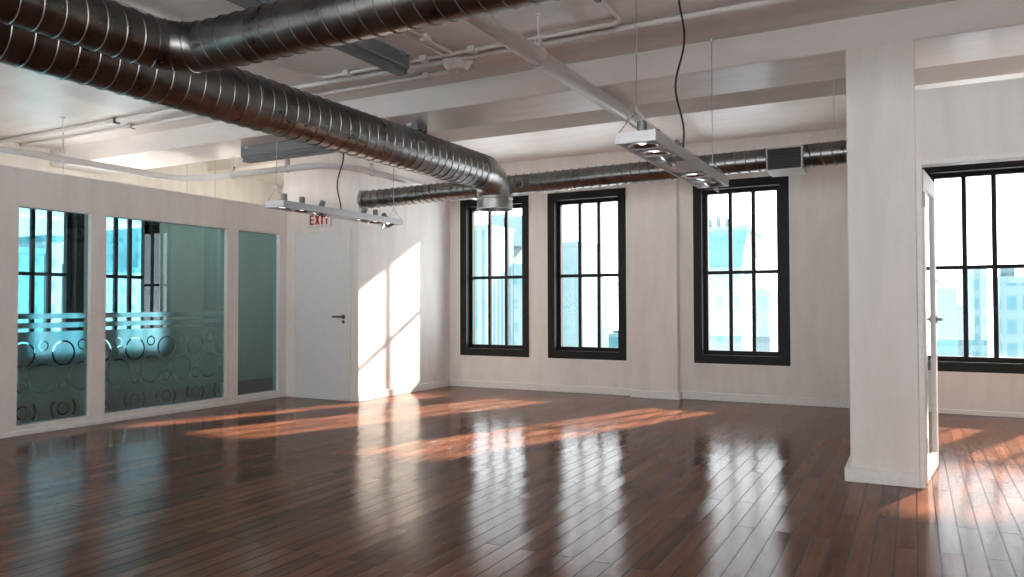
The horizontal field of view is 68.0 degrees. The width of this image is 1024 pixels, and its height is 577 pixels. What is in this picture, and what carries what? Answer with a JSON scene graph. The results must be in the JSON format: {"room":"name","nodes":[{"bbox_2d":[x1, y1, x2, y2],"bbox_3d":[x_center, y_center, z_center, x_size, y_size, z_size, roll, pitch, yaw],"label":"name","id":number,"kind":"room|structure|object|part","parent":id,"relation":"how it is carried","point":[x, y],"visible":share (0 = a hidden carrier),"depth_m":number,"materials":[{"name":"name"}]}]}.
{"room":"open-plan office","nodes":[
{"label":"open-plan office","id":0,"kind":"room"},
{"bbox_2d":[0,142,281,404],"bbox_3d":[-7.656,-0.416,5.299,0.240,3.600,16.580,-1,-1,28],"label":"wall","id":1,"kind":"structure","parent":0,"point":[190,256],"depth_m":11.09,"materials":[{"name":"white paint"}]},
{"bbox_2d":[17,209,84,368],"bbox_3d":[-5.622,-0.179,9.078,0.212,2.227,0.932,-1,-1,28],"label":"window","id":2,"kind":"structure","parent":1,"relation":"in","point":[74,224],"depth_m":9.35,"materials":[{"name":"black paint"}]},
{"bbox_3d":[-5.654,-0.179,9.095,0.070,2.005,0.710,-1,-1,28],"label":"sash","id":3,"kind":"part","parent":2,"relation":"part of","materials":[{"name":"black paint"}]},
{"bbox_2d":[105,218,159,361],"bbox_3d":[-5.124,-0.160,10.019,0.212,2.227,0.932,-1,-1,28],"label":"window","id":4,"kind":"structure","parent":1,"relation":"in","point":[150,231],"depth_m":10.29,"materials":[{"name":"black paint"}]},
{"bbox_3d":[-5.156,-0.160,10.036,0.070,2.005,0.710,-1,-1,28],"label":"sash","id":5,"kind":"part","parent":4,"relation":"part of","materials":[{"name":"clear glass"}]},
{"bbox_2d":[284,153,449,400],"bbox_3d":[-1.868,-0.371,10.319,1.210,3.600,2.150,-1,-1,28],"label":"wall","id":6,"kind":"structure","parent":0,"point":[400,274],"depth_m":9.62,"materials":[{"name":"white paint"}]},
{"bbox_2d":[306,214,330,227],"bbox_3d":[-2.392,-0.850,9.370,0.395,0.182,0.038,-1,-1,28],"label":"exit sign","id":7,"kind":"object","parent":6,"relation":"attached to","point":[312,221],"visible":0.66,"depth_m":9.36,"materials":[{"name":"white plastic"}]},
{"bbox_2d":[292,228,350,400],"bbox_3d":[-2.357,0.318,9.321,0.932,2.080,0.085,-1,-1,28],"label":"door","id":8,"kind":"structure","parent":6,"relation":"in","point":[321,262],"depth_m":9.32,"materials":[{"name":"white paint"}]},
{"bbox_3d":[-2.101,0.342,9.171,0.167,0.052,0.059,-1,-1,28],"label":"handle","id":9,"kind":"part","parent":8,"relation":"part of","materials":[{"name":"silver metal"}]},
{"bbox_2d":[352,379,449,401],"bbox_3d":[-1.394,1.324,9.950,0.101,0.092,2.036,-1,-1,28],"label":"baseboard","id":10,"kind":"structure","parent":6,"relation":"attached to","point":[432,385],"depth_m":9.73,"materials":[{"name":"white paint"}]},
{"bbox_2d":[0,0,955,148],"bbox_3d":[-2.707,-1.965,0.410,13.720,0.200,12.720,-1,-1,28],"label":"ceiling","id":11,"kind":"structure","parent":0,"point":[31,102],"depth_m":5.57,"materials":[{"name":"white paint"}]},
{"bbox_2d":[0,117,475,199],"bbox_3d":[-5.110,-1.784,3.977,2.323,0.934,16.179,-1,-1,28],"label":"pipe","id":12,"kind":"object","parent":11,"relation":"hanging from","point":[371,171],"visible":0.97,"depth_m":8.11,"materials":[{"name":"white metal"}]},
{"bbox_3d":[-4.475,-1.539,7.553,0.044,0.332,0.044,-1,-1,28],"label":"rod","id":13,"kind":"part","parent":12,"relation":"part of","materials":[{"name":"white paint"}]},
{"bbox_2d":[19,66,474,146],"bbox_3d":[-2.995,-1.689,7.360,6.100,0.049,0.064,-1,-1,28],"label":"conduit","id":14,"kind":"object","parent":11,"relation":"attached to","point":[427,75],"visible":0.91,"depth_m":6.67,"materials":[{"name":"white metal"}]},
{"bbox_2d":[0,0,559,72],"bbox_3d":[-0.784,-1.586,-1.892,7.576,0.668,9.861,-1,-1,28],"label":"spiral duct","id":15,"kind":"object","parent":11,"relation":"hanging from","point":[277,29],"visible":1,"depth_m":3.53,"materials":[{"name":"metal"}]},
{"bbox_2d":[226,0,409,75],"bbox_3d":[-1.818,-1.721,3.856,0.144,0.147,4.274,-1,-1,28],"label":"channel","id":16,"kind":"object","parent":11,"relation":"attached to","point":[373,51],"visible":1,"depth_m":5.38,"materials":[{"name":"blue paint"}]},
{"bbox_2d":[113,0,620,78],"bbox_3d":[-3.162,-1.838,0.438,2.655,0.050,11.747,-1,-1,28],"label":"conduit","id":17,"kind":"object","parent":11,"relation":"attached to","point":[472,49],"visible":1,"depth_m":5.50,"materials":[{"name":"silver metal"}]},
{"bbox_2d":[0,0,798,143],"bbox_3d":[-0.008,-1.732,5.501,13.120,0.058,0.064,-1,-1,28],"label":"conduit","id":18,"kind":"object","parent":11,"relation":"attached to","point":[760,3],"visible":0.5,"depth_m":5.52,"materials":[{"name":"silver metal"}]},
{"bbox_2d":[401,32,444,55],"bbox_3d":[-3.249,-1.838,0.457,0.026,0.026,11.699,-1,-1,28],"label":"conduit","id":19,"kind":"object","parent":11,"relation":"attached to","point":[404,34],"visible":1,"depth_m":5.37,"materials":[{"name":"white metal"}]},
{"bbox_2d":[408,30,452,54],"bbox_3d":[-3.181,-1.841,0.421,0.060,0.045,11.699,-1,-1,28],"label":"conduit","id":20,"kind":"object","parent":11,"relation":"attached to","point":[425,38],"visible":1,"depth_m":5.28,"materials":[{"name":"white metal"}]},
{"bbox_2d":[440,54,475,74],"bbox_3d":[-0.415,-1.692,5.778,0.259,0.125,0.259,-1,-1,28],"label":"junction box","id":21,"kind":"object","parent":11,"relation":"attached to","point":[455,64],"visible":0.92,"depth_m":5.71,"materials":[{"name":"white paint"}]},
{"bbox_2d":[462,13,695,154],"bbox_3d":[-1.371,-1.659,1.994,0.133,0.348,16.179,-1,-1,28],"label":"pipe","id":22,"kind":"object","parent":11,"relation":"hanging from","point":[489,25],"visible":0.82,"depth_m":4.93,"materials":[{"name":"white metal"}]},
{"bbox_3d":[0.169,-1.687,4.902,0.044,0.176,0.044,-1,-1,28],"label":"rod","id":23,"kind":"part","parent":22,"relation":"part of","materials":[{"name":"white paint"}]},
{"bbox_2d":[615,0,728,191],"bbox_3d":[1.026,-1.230,4.631,0.214,1.108,1.708,-1,-1,28],"label":"pendant light","id":24,"kind":"object","parent":11,"relation":"hanging from","point":[651,145],"visible":1,"depth_m":4.36,"materials":[{"name":"metal"}]},
{"bbox_3d":[0.629,-0.775,3.868,0.214,0.054,0.004,-1,-1,28],"label":"plate","id":25,"kind":"part","parent":24,"relation":"part of","materials":[{"name":"metal"}]},
{"bbox_3d":[1.004,-1.275,4.531,0.067,1.022,0.035,-1,-1,28],"label":"power cord","id":26,"kind":"part","parent":24,"relation":"part of","materials":[{"name":"black rubber"}]},
{"bbox_2d":[0,377,1023,576],"bbox_3d":[-1.814,1.298,2.010,13.720,0.200,16.500,-1,-1,28],"label":"floor","id":27,"kind":"structure","parent":0,"point":[448,481],"depth_m":4.58,"materials":[{"name":"brown wood"}]},
{"bbox_2d":[0,165,286,438],"bbox_3d":[-6.220,0.046,3.385,0.127,2.385,14.160,-1,-1,28],"label":"wall","id":28,"kind":"structure","parent":27,"relation":"on","point":[98,200],"depth_m":7.45,"materials":[{"name":"white paint"}]},
{"bbox_2d":[17,313,86,424],"bbox_3d":[-4.274,0.248,7.056,0.008,1.968,0.691,-1,-1,28],"label":"decal","id":29,"kind":"object","parent":28,"relation":"in","point":[42,379],"visible":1,"depth_m":7.04},
{"bbox_3d":[-6.217,1.216,3.360,0.127,0.045,14.160,-1,-1,28],"label":"rail","id":30,"kind":"part","parent":28,"relation":"part of","materials":[{"name":"white paint"}]},
{"bbox_2d":[105,311,223,412],"bbox_3d":[-3.695,0.270,8.149,0.008,1.968,1.510,-1,-1,28],"label":"window decal","id":31,"kind":"object","parent":28,"relation":"in","point":[117,373],"visible":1,"depth_m":8.07},
{"bbox_2d":[845,40,919,472],"bbox_3d":[2.531,-0.149,5.165,0.400,2.850,0.670,-1,-1,28],"label":"column","id":32,"kind":"structure","parent":27,"relation":"on","point":[880,79],"depth_m":4.87,"materials":[{"name":"white paint"}]},
{"bbox_2d":[845,457,919,487],"bbox_3d":[2.518,1.210,5.143,0.432,0.092,0.712,-1,-1,28],"label":"baseboard","id":33,"kind":"structure","parent":32,"relation":"attached to","point":[852,474],"depth_m":4.83,"materials":[{"name":"white paint"}]},
{"bbox_2d":[916,152,1023,488],"bbox_3d":[3.191,0.220,4.880,1.024,2.057,0.822,-1,-1,28],"label":"door","id":34,"kind":"structure","parent":32,"relation":"attached to","point":[928,319],"depth_m":4.85,"materials":[{"name":"white paint"}]},
{"bbox_3d":[2.824,0.250,5.146,0.008,1.800,0.515,-1,-2,34],"label":"glass pane","id":35,"kind":"part","parent":34,"relation":"part of","materials":[{"name":"clear glass"}]},
{"bbox_3d":[2.970,0.219,5.361,0.163,0.048,0.124,-1,-2,34],"label":"handle","id":36,"kind":"part","parent":34,"relation":"part of","materials":[{"name":"silver metal"}]},
{"bbox_2d":[208,55,1023,184],"bbox_3d":[1.753,-2.028,8.835,13.720,0.500,1.780,-1,-1,28],"label":"ceiling","id":37,"kind":"structure","parent":0,"point":[804,107],"depth_m":8.28,"materials":[{"name":"white paint"}]},
{"bbox_2d":[450,128,1023,412],"bbox_3d":[3.526,-0.328,8.665,10.270,3.515,0.240,-1,-1,28],"label":"wall","id":38,"kind":"structure","parent":0,"point":[818,199],"depth_m":8.77,"materials":[{"name":"white paint"}]},
{"bbox_2d":[459,194,529,357],"bbox_3d":[-0.206,-0.160,10.610,1.122,2.227,0.212,-1,-1,28],"label":"window","id":39,"kind":"structure","parent":38,"relation":"in","point":[467,207],"depth_m":10.68,"materials":[{"name":"black paint"}]},
{"bbox_3d":[-0.189,-0.159,10.641,0.900,2.005,0.070,-1,-1,28],"label":"sash","id":40,"kind":"part","parent":39,"relation":"part of","materials":[{"name":"black paint"}]},
{"bbox_2d":[546,186,627,361],"bbox_3d":[1.009,-0.177,9.966,1.128,2.227,0.212,-1,-1,28],"label":"window","id":41,"kind":"structure","parent":38,"relation":"in","point":[555,201],"depth_m":10.01,"materials":[{"name":"black paint"}]},
{"bbox_3d":[1.026,-0.176,9.998,0.906,2.005,0.070,-1,-1,28],"label":"sash","id":42,"kind":"part","parent":41,"relation":"part of","materials":[{"name":"black paint"}]},
{"bbox_2d":[631,153,679,391],"bbox_3d":[1.780,-0.208,9.393,0.570,3.115,0.145,-1,-1,28],"label":"pilaster","id":43,"kind":"object","parent":38,"relation":"attached to","point":[654,205],"visible":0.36,"depth_m":9.31,"materials":[{"name":"white paint"}]},
{"bbox_2d":[450,379,1023,417],"bbox_3d":[3.441,1.279,8.462,9.870,0.092,0.150,-1,-1,28],"label":"baseboard","id":44,"kind":"structure","parent":38,"relation":"attached to","point":[802,401],"depth_m":9.17,"materials":[{"name":"white paint"}]},
{"bbox_2d":[692,175,791,367],"bbox_3d":[2.742,-0.201,9.049,1.138,2.227,0.212,-1,-1,28],"label":"window","id":45,"kind":"structure","parent":38,"relation":"in","point":[702,354],"depth_m":9.01,"materials":[{"name":"black paint"}]},
{"bbox_3d":[2.759,-0.200,9.080,0.916,2.005,0.070,-1,-1,28],"label":"sash","id":46,"kind":"part","parent":45,"relation":"part of","materials":[{"name":"black paint"}]},
{"bbox_2d":[922,160,1023,375],"bbox_3d":[4.883,-0.231,7.915,1.124,2.227,0.212,-1,-1,28],"label":"window","id":47,"kind":"structure","parent":38,"relation":"in","point":[996,365],"depth_m":7.88,"materials":[{"name":"black paint"}]},
{"bbox_2d":[915,78,1023,159],"bbox_3d":[4.347,-0.016,3.912,3.978,2.520,0.159,-1,-1,28],"label":"wall","id":48,"kind":"structure","parent":0,"point":[984,118],"depth_m":4.65,"materials":[{"name":"white paint"}]},
{"bbox_3d":[0.955,-2.294,7.334,13.720,0.200,1.630,-1,-1,28],"label":"ceiling","id":49,"kind":"structure","parent":0,"visible":0},
{"bbox_2d":[265,136,402,228],"bbox_3d":[-1.637,-1.413,7.257,0.214,1.553,1.708,-1,-1,28],"label":"pendant light","id":50,"kind":"object","parent":49,"relation":"hanging from","point":[283,204],"visible":0.96,"depth_m":7.04,"materials":[{"name":"metal"}]},
{"bbox_3d":[-2.034,-0.723,6.489,0.214,0.054,0.004,-1,-1,28],"label":"plate","id":51,"kind":"part","parent":50,"relation":"part of","materials":[{"name":"metal"}]},
{"bbox_2d":[281,193,286,199],"bbox_3d":[-1.979,-0.782,6.588,0.056,0.085,0.054,-1,-1,28],"label":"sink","id":52,"kind":"object","parent":50,"relation":"in","point":[284,195],"depth_m":6.57,"materials":[{"name":"grey metal"}]},
{"bbox_2d":[299,197,304,202],"bbox_3d":[-1.878,-0.778,6.785,0.053,0.084,0.054,-1,-1,28],"label":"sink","id":53,"kind":"object","parent":50,"relation":"in","point":[301,199],"depth_m":6.77,"materials":[{"name":"grey metal"}]},
{"bbox_2d":[318,200,324,205],"bbox_3d":[-1.749,-0.768,6.965,0.078,0.094,0.057,-1,-1,28],"label":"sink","id":54,"kind":"object","parent":50,"relation":"in","point":[322,203],"depth_m":6.94,"materials":[{"name":"grey metal"}]},
{"bbox_3d":[-1.641,-1.114,7.251,0.075,0.793,0.028,0,-1,12],"label":"power cord","id":55,"kind":"part","parent":50,"relation":"part of","materials":[{"name":"black rubber"}]},
{"bbox_2d":[326,213,354,218],"bbox_3d":[-1.634,-0.704,7.244,0.188,0.032,0.402,-1,-1,28],"label":"tray","id":56,"kind":"object","parent":50,"relation":"on","point":[335,215],"depth_m":7.22,"materials":[{"name":"metal"}]},
{"bbox_2d":[51,0,1023,174],"bbox_3d":[0.422,-1.924,6.318,13.120,0.780,0.670,-1,-1,28],"label":"ceiling beam","id":57,"kind":"structure","parent":49,"relation":"attached to","point":[958,31],"depth_m":5.71,"materials":[{"name":"white paint"}]},
{"bbox_2d":[241,123,426,163],"bbox_3d":[-1.825,-1.427,7.533,2.284,0.154,0.174,-1,-1,28],"label":"channel","id":58,"kind":"object","parent":57,"relation":"attached to","point":[290,149],"visible":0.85,"depth_m":7.73,"materials":[{"name":"blue paint"}]},
{"bbox_2d":[357,79,846,208],"bbox_3d":[1.452,-1.599,7.458,7.377,1.186,0.360,-1,-1,28],"label":"spiral duct","id":59,"kind":"object","parent":49,"relation":"hanging from","point":[793,160],"visible":0.7,"depth_m":7.53,"materials":[{"name":"silver metal"}]},
{"bbox_2d":[766,145,807,176],"bbox_3d":[2.500,-1.155,6.894,0.306,0.210,0.360,-1,-1,28],"label":"vent","id":60,"kind":"object","parent":59,"relation":"attached to","point":[782,161],"depth_m":6.77,"materials":[{"name":"silver metal"}]},
{"bbox_3d":[2.841,-1.748,6.693,0.007,0.928,0.007,1,-2,-40],"label":"hanger rod","id":61,"kind":"part","parent":59,"relation":"part of","materials":[{"name":"white paint"}]},
{"bbox_3d":[-5.571,-0.645,-5.032,13.520,3.600,0.130,-1,-1,28],"label":"wall","id":62,"kind":"structure","parent":0,"visible":0},
{"bbox_2d":[0,22,512,211],"bbox_3d":[-3.367,-1.203,1.823,0.395,0.530,14.026,-1,-1,28],"label":"spiral duct","id":63,"kind":"object","parent":62,"relation":"attached to","point":[241,98],"visible":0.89,"depth_m":4.95,"materials":[{"name":"silver metal"}]},
{"label":"outside","id":64,"kind":"structure","parent":0,"visible":0},
{"bbox_2d":[475,225,513,344],"bbox_3d":[-5.059,40.152,182.963,6.570,109.980,12.300,-1,-1,28],"label":"tower block","id":65,"kind":"object","parent":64,"point":[481,231],"visible":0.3,"depth_m":179.10,"materials":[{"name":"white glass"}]},
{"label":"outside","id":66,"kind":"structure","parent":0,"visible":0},
{"bbox_2d":[492,214,521,344],"bbox_3d":[3.506,36.989,228.292,15.880,118.230,12.300,-1,-1,28],"label":"tower block","id":67,"kind":"object","parent":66,"point":[515,222],"visible":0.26,"depth_m":223.60,"materials":[{"name":"white"}]},
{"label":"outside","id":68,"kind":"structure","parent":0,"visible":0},
{"bbox_2d":[563,241,597,346],"bbox_3d":[15.012,41.841,197.195,11.520,107.120,12.300,-1,-1,28],"label":"tower block","id":69,"kind":"object","parent":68,"point":[570,249],"visible":0.17,"depth_m":192.15,"materials":[{"name":"white"}]},
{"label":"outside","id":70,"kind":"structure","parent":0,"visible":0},
{"bbox_2d":[601,277,608,346],"bbox_3d":[26.918,46.159,240.602,4.150,100.310,12.300,-1,-1,28],"label":"tower block","id":71,"kind":"object","parent":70,"point":[604,281],"visible":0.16,"depth_m":243.25,"materials":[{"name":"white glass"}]},
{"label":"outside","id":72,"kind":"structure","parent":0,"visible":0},
{"bbox_2d":[609,330,617,347],"bbox_3d":[39.037,55.513,258.891,9.980,82.340,12.300,-1,-1,28],"label":"tower block","id":73,"kind":"object","parent":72,"point":[613,337],"visible":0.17,"depth_m":255.49,"materials":[{"name":"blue glass"}]},
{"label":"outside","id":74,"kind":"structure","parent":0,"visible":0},
{"bbox_2d":[709,216,762,350],"bbox_3d":[43.125,40.041,157.831,15.790,108.870,16.500,-1,-1,28],"label":"tower block","id":75,"kind":"object","parent":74,"point":[718,235],"visible":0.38,"depth_m":151.89,"materials":[{"name":"stone"}]},
{"bbox_3d":[43.076,-7.495,158.996,15.190,7.370,16.200,-1,-1,28],"label":"cornice","id":76,"kind":"part","parent":75,"relation":"part of","materials":[{"name":"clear glass"}]},
{"bbox_3d":[42.996,-11.631,158.953,15.790,0.900,16.500,-1,-1,28],"label":"cornice","id":77,"kind":"part","parent":75,"relation":"part of","materials":[{"name":"stone"}]},
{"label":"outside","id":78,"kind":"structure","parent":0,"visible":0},
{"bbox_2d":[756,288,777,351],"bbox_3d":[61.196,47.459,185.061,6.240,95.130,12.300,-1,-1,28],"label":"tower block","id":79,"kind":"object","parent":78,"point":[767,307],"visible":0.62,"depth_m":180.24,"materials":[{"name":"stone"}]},
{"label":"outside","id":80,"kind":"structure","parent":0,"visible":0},
{"bbox_2d":[936,279,957,355],"bbox_3d":[78.554,46.125,138.539,5.690,95.692,12.300,-1,-1,28],"label":"tower block","id":81,"kind":"object","parent":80,"point":[946,292],"visible":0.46,"depth_m":133.59,"materials":[{"name":"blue glass"}]},
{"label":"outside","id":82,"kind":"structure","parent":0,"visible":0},
{"bbox_2d":[957,305,969,355],"bbox_3d":[97.109,48.992,163.512,3.160,90.950,12.300,-1,-1,28],"label":"tower block","id":83,"kind":"object","parent":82,"point":[959,307],"visible":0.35,"depth_m":159.10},
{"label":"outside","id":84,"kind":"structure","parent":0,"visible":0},
{"bbox_2d":[960,269,987,356],"bbox_3d":[115.500,44.622,188.718,5.140,100.690,12.300,-1,-1,28],"label":"tower block","id":85,"kind":"object","parent":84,"point":[977,278],"visible":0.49,"depth_m":184.06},
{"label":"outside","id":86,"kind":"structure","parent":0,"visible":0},
{"bbox_2d":[998,268,1023,357],"bbox_3d":[97.658,45.088,143.379,9.210,97.880,12.300,-1,-1,28],"label":"tower block","id":87,"kind":"object","parent":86,"point":[1010,286],"visible":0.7,"depth_m":140.27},
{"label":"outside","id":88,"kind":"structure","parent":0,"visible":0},
{"bbox_2d":[18,247,45,352],"bbox_3d":[-87.736,42.998,128.034,12.250,102.320,9.540,-1,-1,28],"label":"tower block","id":89,"kind":"object","parent":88,"point":[23,263],"visible":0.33,"depth_m":127.94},
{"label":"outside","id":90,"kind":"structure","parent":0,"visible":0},
{"bbox_2d":[19,235,62,351],"bbox_3d":[-84.751,42.553,133.683,12.250,103.440,2.940,-1,-1,28],"label":"tower block","id":91,"kind":"object","parent":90,"point":[40,240],"visible":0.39,"depth_m":132.09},
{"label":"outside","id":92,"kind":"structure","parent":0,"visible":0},
{"bbox_2d":[61,264,62,341],"bbox_3d":[-82.119,45.073,138.586,12.250,98.600,7.560,-1,-1,28],"label":"tower block","id":93,"kind":"object","parent":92,"point":[62,264],"visible":0.02,"depth_m":133.91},
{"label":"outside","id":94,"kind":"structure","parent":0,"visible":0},
{"bbox_2d":[105,268,140,347],"bbox_3d":[-89.460,45.261,171.732,12.250,99.700,3.380,-1,-1,28],"label":"tower block","id":95,"kind":"object","parent":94,"point":[122,283],"visible":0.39,"depth_m":170.11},
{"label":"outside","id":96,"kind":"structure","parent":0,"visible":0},
{"bbox_2d":[106,228,140,267],"bbox_3d":[-89.344,40.741,181.473,12.250,109.160,9.980,-1,-1,28],"label":"tower block","id":97,"kind":"object","parent":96,"point":[136,232],"visible":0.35,"depth_m":177.88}
]}

